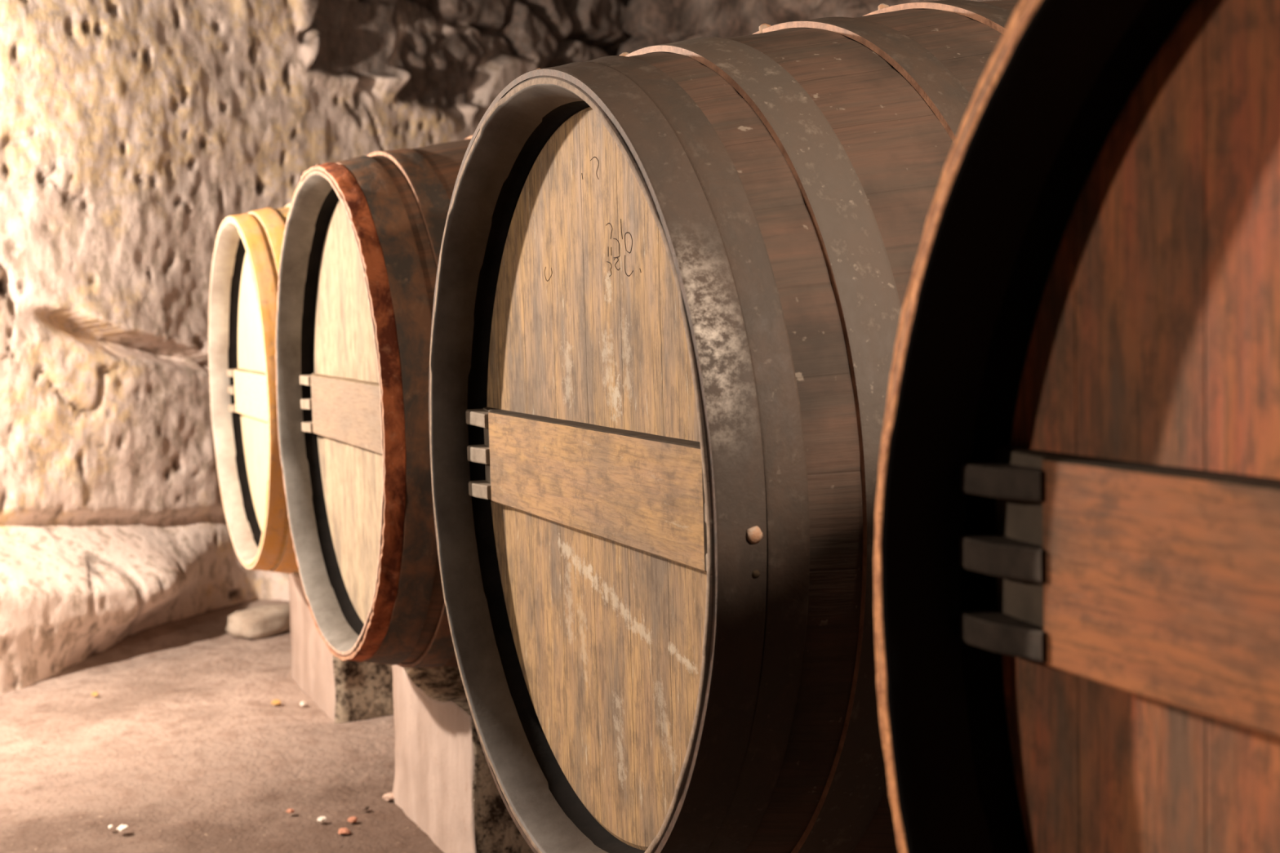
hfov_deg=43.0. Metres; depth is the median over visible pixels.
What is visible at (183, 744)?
floor
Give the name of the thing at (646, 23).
wall
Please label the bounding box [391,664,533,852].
stone pier
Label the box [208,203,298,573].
wine cask
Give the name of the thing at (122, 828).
pebble
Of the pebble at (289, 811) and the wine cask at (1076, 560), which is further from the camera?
the pebble at (289, 811)
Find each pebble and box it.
[91,692,98,696]
[115,824,128,831]
[271,699,280,705]
[285,808,294,813]
[299,702,306,706]
[317,816,325,822]
[337,827,350,835]
[347,816,357,822]
[361,805,368,810]
[382,792,394,801]
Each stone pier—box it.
[287,572,394,723]
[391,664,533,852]
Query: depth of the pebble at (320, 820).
3.55 m
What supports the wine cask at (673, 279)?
on the stone pier
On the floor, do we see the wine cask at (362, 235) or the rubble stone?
the rubble stone
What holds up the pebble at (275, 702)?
on the floor
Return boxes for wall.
[0,0,626,695]
[617,0,994,55]
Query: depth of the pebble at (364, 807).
3.62 m
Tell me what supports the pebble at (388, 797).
on the floor
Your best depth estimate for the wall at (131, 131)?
5.52 m
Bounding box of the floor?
[0,599,444,852]
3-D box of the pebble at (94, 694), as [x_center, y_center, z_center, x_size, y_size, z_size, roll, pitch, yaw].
[-1.603,0.787,4.787,0.022,0.011,0.024,-2,5,2]
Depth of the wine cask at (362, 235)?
3.22 m
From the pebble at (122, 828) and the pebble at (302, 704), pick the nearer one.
the pebble at (122, 828)
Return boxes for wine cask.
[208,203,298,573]
[275,135,472,668]
[428,0,1020,852]
[872,0,1279,852]
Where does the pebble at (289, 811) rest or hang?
on the floor
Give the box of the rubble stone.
[225,604,290,639]
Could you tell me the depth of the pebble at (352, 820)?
3.54 m
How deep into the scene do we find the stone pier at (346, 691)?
4.47 m
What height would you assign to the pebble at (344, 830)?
0.011 m

